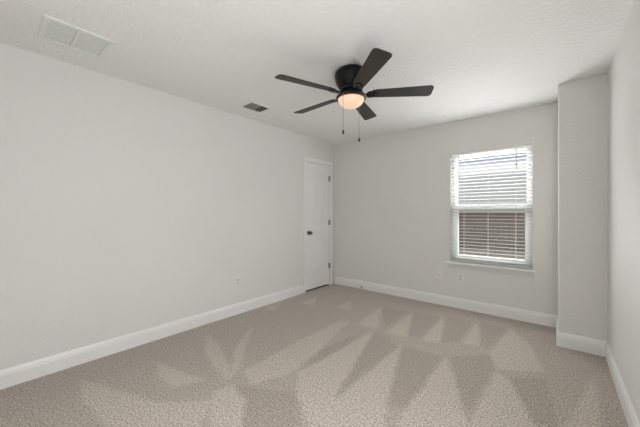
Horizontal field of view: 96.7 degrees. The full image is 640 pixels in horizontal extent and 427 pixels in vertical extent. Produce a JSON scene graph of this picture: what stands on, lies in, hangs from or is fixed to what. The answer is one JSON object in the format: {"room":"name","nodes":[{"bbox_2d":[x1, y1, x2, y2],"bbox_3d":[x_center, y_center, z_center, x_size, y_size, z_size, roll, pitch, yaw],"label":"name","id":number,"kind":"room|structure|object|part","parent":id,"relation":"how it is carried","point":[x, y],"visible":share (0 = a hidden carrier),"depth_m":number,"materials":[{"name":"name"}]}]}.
{"room":"empty bedroom","nodes":[
{"label":"empty bedroom","id":0,"kind":"room"},
{"bbox_2d":[0,42,333,369],"bbox_3d":[-1.191,0.030,3.384,0.140,2.460,4.600,0,0,40],"label":"wall","id":1,"kind":"structure","parent":0,"point":[126,207],"depth_m":2.58,"materials":[{"name":"white paint"}]},
{"bbox_2d":[0,285,302,389],"bbox_3d":[-1.387,1.174,3.027,0.015,0.132,3.522,0,0,40],"label":"baseboard","id":2,"kind":"structure","parent":1,"relation":"attached to","point":[28,371],"depth_m":2.56,"materials":[{"name":"white paint"}]},
{"bbox_2d":[235,276,239,286],"bbox_3d":[-1.008,0.843,3.486,0.010,0.115,0.070,0,0,40],"label":"wall outlet","id":3,"kind":"object","parent":1,"relation":"attached to","point":[237,279],"visible":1,"depth_m":3.48,"materials":[{"name":"white plastic"}]},
{"bbox_2d":[303,156,332,292],"bbox_3d":[-0.059,0.184,4.694,0.202,2.112,0.735,0,0,40],"label":"door","id":4,"kind":"structure","parent":1,"relation":"in","point":[317,174],"depth_m":4.67,"materials":[{"name":"white paint"}]},
{"bbox_3d":[-0.240,0.184,4.403,0.016,2.112,0.057,0,0,40],"label":"casing","id":5,"kind":"part","parent":4,"relation":"part of","materials":[{"name":"white paint"}]},
{"bbox_3d":[-0.023,-0.844,4.664,0.016,0.057,0.735,0,0,40],"label":"casing","id":6,"kind":"part","parent":4,"relation":"part of","materials":[{"name":"white paint"}]},
{"bbox_3d":[0.194,0.184,4.924,0.016,2.112,0.057,0,0,40],"label":"casing","id":7,"kind":"part","parent":4,"relation":"part of","materials":[{"name":"white paint"}]},
{"bbox_2d":[0,284,628,426],"bbox_3d":[0.148,1.240,2.268,3.345,0.001,4.320,0,0,40],"label":"floor","id":8,"kind":"structure","parent":0,"point":[333,355],"depth_m":2.15,"materials":[{"name":"beige carpet"}]},
{"bbox_2d":[0,0,633,143],"bbox_3d":[0.147,-1.250,2.268,3.625,0.100,4.600,0,0,40],"label":"ceiling","id":9,"kind":"structure","parent":0,"point":[479,58],"depth_m":2.08,"materials":[{"name":"white paint"}]},
{"bbox_2d":[37,14,114,59],"bbox_3d":[-1.682,-1.194,1.963,0.344,0.012,0.359,0,0,40],"label":"ceiling vent","id":10,"kind":"object","parent":9,"relation":"in","point":[52,30],"visible":1,"depth_m":1.94,"materials":[{"name":"white metal"}]},
{"bbox_3d":[-1.735,-1.196,1.900,0.284,0.006,0.134,0,0,40],"label":"filter panel","id":11,"kind":"part","parent":10,"relation":"part of","materials":[{"name":"grey"}]},
{"bbox_3d":[-1.634,-1.196,2.021,0.284,0.006,0.150,0,0,40],"label":"filter panel","id":12,"kind":"part","parent":10,"relation":"part of","materials":[{"name":"grey"}]},
{"bbox_2d":[239,101,271,112],"bbox_3d":[-0.728,-1.193,3.225,0.225,0.015,0.290,0,0,40],"label":"ceiling vent","id":13,"kind":"object","parent":9,"relation":"in","point":[251,105],"visible":1,"depth_m":3.20,"materials":[{"name":"white metal"}]},
{"bbox_2d":[275,48,433,141],"bbox_3d":[0.235,-0.906,2.433,1.242,0.588,1.283,0,0,40],"label":"ceiling fan","id":14,"kind":"object","parent":9,"relation":"hanging from","point":[350,79],"visible":1,"depth_m":2.30,"materials":[{"name":"black metal"}]},
{"bbox_3d":[-0.098,-0.998,2.197,0.496,0.035,0.132,0,0,-29],"label":"blade","id":15,"kind":"part","parent":14,"relation":"part of","materials":[{"name":"black wood"}]},
{"bbox_3d":[-0.043,-0.998,2.681,0.496,0.035,0.132,0,0,43],"label":"blade","id":16,"kind":"part","parent":14,"relation":"part of","materials":[{"name":"black wood"}]},
{"bbox_3d":[0.262,-0.924,2.400,0.220,0.078,0.220,0,0,40],"label":"lamp shade","id":17,"kind":"part","parent":14,"relation":"part of","materials":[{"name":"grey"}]},
{"bbox_3d":[0.435,-0.998,2.777,0.132,0.035,0.496,0,0,25],"label":"blade","id":18,"kind":"part","parent":14,"relation":"part of","materials":[{"name":"black wood"}]},
{"bbox_3d":[0.344,-0.998,1.994,0.132,0.035,0.496,0,0,-11],"label":"blade","id":19,"kind":"part","parent":14,"relation":"part of","materials":[{"name":"black wood"}]},
{"bbox_3d":[0.673,-0.998,2.353,0.496,0.035,0.132,0,0,7],"label":"blade","id":20,"kind":"part","parent":14,"relation":"part of","materials":[{"name":"black wood"}]},
{"bbox_2d":[306,284,327,291],"bbox_3d":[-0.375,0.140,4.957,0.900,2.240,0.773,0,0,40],"label":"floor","id":21,"kind":"structure","parent":0,"point":[326,284],"depth_m":4.66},
{"bbox_2d":[334,102,557,315],"bbox_3d":[1.629,0.030,3.937,3.485,2.460,0.140,0,0,40],"label":"wall","id":22,"kind":"structure","parent":0,"point":[393,196],"depth_m":3.93,"materials":[{"name":"white paint"}]},
{"bbox_2d":[436,270,441,279],"bbox_3d":[1.609,0.843,3.852,0.070,0.115,0.015,0,0,40],"label":"cable plate","id":23,"kind":"object","parent":22,"relation":"attached to","point":[438,273],"visible":1,"depth_m":3.85,"materials":[{"name":"white plastic"}]},
{"bbox_2d":[334,276,556,327],"bbox_3d":[1.401,1.174,4.026,3.020,0.132,0.015,0,0,40],"label":"baseboard","id":24,"kind":"structure","parent":22,"relation":"attached to","point":[534,317],"depth_m":3.69,"materials":[{"name":"white paint"}]},
{"bbox_2d":[458,273,462,281],"bbox_3d":[1.818,0.838,3.682,0.070,0.115,0.010,0,0,40],"label":"wall outlet","id":25,"kind":"object","parent":22,"relation":"attached to","point":[460,275],"visible":1,"depth_m":3.68,"materials":[{"name":"white plastic"}]},
{"bbox_2d":[446,137,535,276],"bbox_3d":[2.093,-0.066,3.532,0.946,1.575,0.188,0,0,40],"label":"window","id":26,"kind":"structure","parent":22,"relation":"in","point":[529,205],"depth_m":3.48,"materials":[{"name":"white plastic"}]},
{"bbox_3d":[2.072,0.652,3.507,0.946,0.024,0.123,0,0,40],"label":"sill","id":27,"kind":"part","parent":26,"relation":"part of","materials":[{"name":"white paint"}]},
{"bbox_2d":[451,144,531,268],"bbox_3d":[2.077,-0.070,3.506,0.863,1.415,0.073,0,0,40],"label":"window blind","id":28,"kind":"object","parent":26,"relation":"attached to","point":[529,145],"visible":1,"depth_m":3.49,"materials":[{"name":"white plastic"}]},
{"bbox_3d":[1.869,-0.069,3.691,0.002,1.378,0.055,0,0,40],"label":"ladder cord","id":29,"kind":"part","parent":28,"relation":"part of","materials":[{"name":"white fabric"}]},
{"bbox_3d":[2.079,-0.069,3.516,0.002,1.378,0.055,0,0,40],"label":"ladder cord","id":30,"kind":"part","parent":28,"relation":"part of","materials":[{"name":"white fabric"}]},
{"bbox_3d":[2.083,0.624,3.513,0.863,0.028,0.050,0,0,40],"label":"rail","id":31,"kind":"part","parent":28,"relation":"part of","materials":[{"name":"white plastic"}]},
{"bbox_3d":[2.296,-0.069,3.335,0.002,1.378,0.055,0,0,40],"label":"ladder cord","id":32,"kind":"part","parent":28,"relation":"part of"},
{"bbox_3d":[2.154,0.275,3.598,0.795,0.670,0.008,0,0,40],"label":"screen frame","id":33,"kind":"part","parent":26,"relation":"part of","materials":[{"name":"white plastic"}]},
{"bbox_3d":[2.127,0.253,3.567,0.795,0.695,0.022,0,0,40],"label":"sash","id":34,"kind":"part","parent":26,"relation":"part of","materials":[{"name":"white plastic"}]},
{"bbox_3d":[2.143,-0.394,3.585,0.795,0.688,0.022,0,0,40],"label":"sash","id":35,"kind":"part","parent":26,"relation":"part of","materials":[{"name":"white plastic"}]},
{"bbox_2d":[558,73,607,341],"bbox_3d":[2.519,0.030,2.756,0.325,2.460,0.535,0,0,40],"label":"wall","id":36,"kind":"structure","parent":0,"point":[582,103],"depth_m":2.55,"materials":[{"name":"white paint"}]},
{"bbox_2d":[556,316,557,333],"bbox_3d":[2.384,1.174,2.859,0.015,0.132,0.550,0,0,40],"label":"baseboard","id":37,"kind":"structure","parent":36,"relation":"attached to","point":[557,316],"depth_m":2.83,"materials":[{"name":"white paint"}]},
{"bbox_2d":[556,332,606,356],"bbox_3d":[2.337,1.174,2.549,0.340,0.132,0.015,0,0,40],"label":"baseboard","id":38,"kind":"structure","parent":36,"relation":"attached to","point":[570,341],"depth_m":2.54,"materials":[{"name":"white paint"}]},
{"bbox_2d":[607,0,639,422],"bbox_3d":[1.442,0.030,1.099,0.140,2.460,4.460,0,0,40],"label":"wall","id":39,"kind":"structure","parent":0,"point":[623,96],"depth_m":1.80,"materials":[{"name":"white paint"}]},
{"bbox_2d":[605,342,639,426],"bbox_3d":[1.256,1.174,0.997,0.015,0.132,3.785,0,0,40],"label":"baseboard","id":40,"kind":"structure","parent":39,"relation":"attached to","point":[629,412],"depth_m":1.84,"materials":[{"name":"white paint"}]},
{"label":"outside","id":41,"kind":"structure","parent":0,"visible":0},
{"bbox_2d":[459,239,524,259],"bbox_3d":[21.465,1.350,26.562,55.000,0.100,59.700,0,0,40],"label":"ground","id":42,"kind":"structure","parent":41,"point":[470,252],"depth_m":9.08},
{"bbox_2d":[459,213,524,252],"bbox_3d":[4.877,0.539,10.550,14.009,1.522,0.060,0,0,40],"label":"wooden fence","id":43,"kind":"object","parent":42,"relation":"on","point":[469,217],"visible":0.11,"depth_m":9.66,"materials":[{"name":"brown wood"}]},
{"bbox_2d":[458,171,526,238],"bbox_3d":[10.087,-0.660,19.935,23.200,3.920,10.450,0,0,40],"label":"neighbouring house","id":44,"kind":"structure","parent":42,"relation":"on","point":[469,193],"depth_m":16.41,"materials":[{"name":"grey"}]}
]}

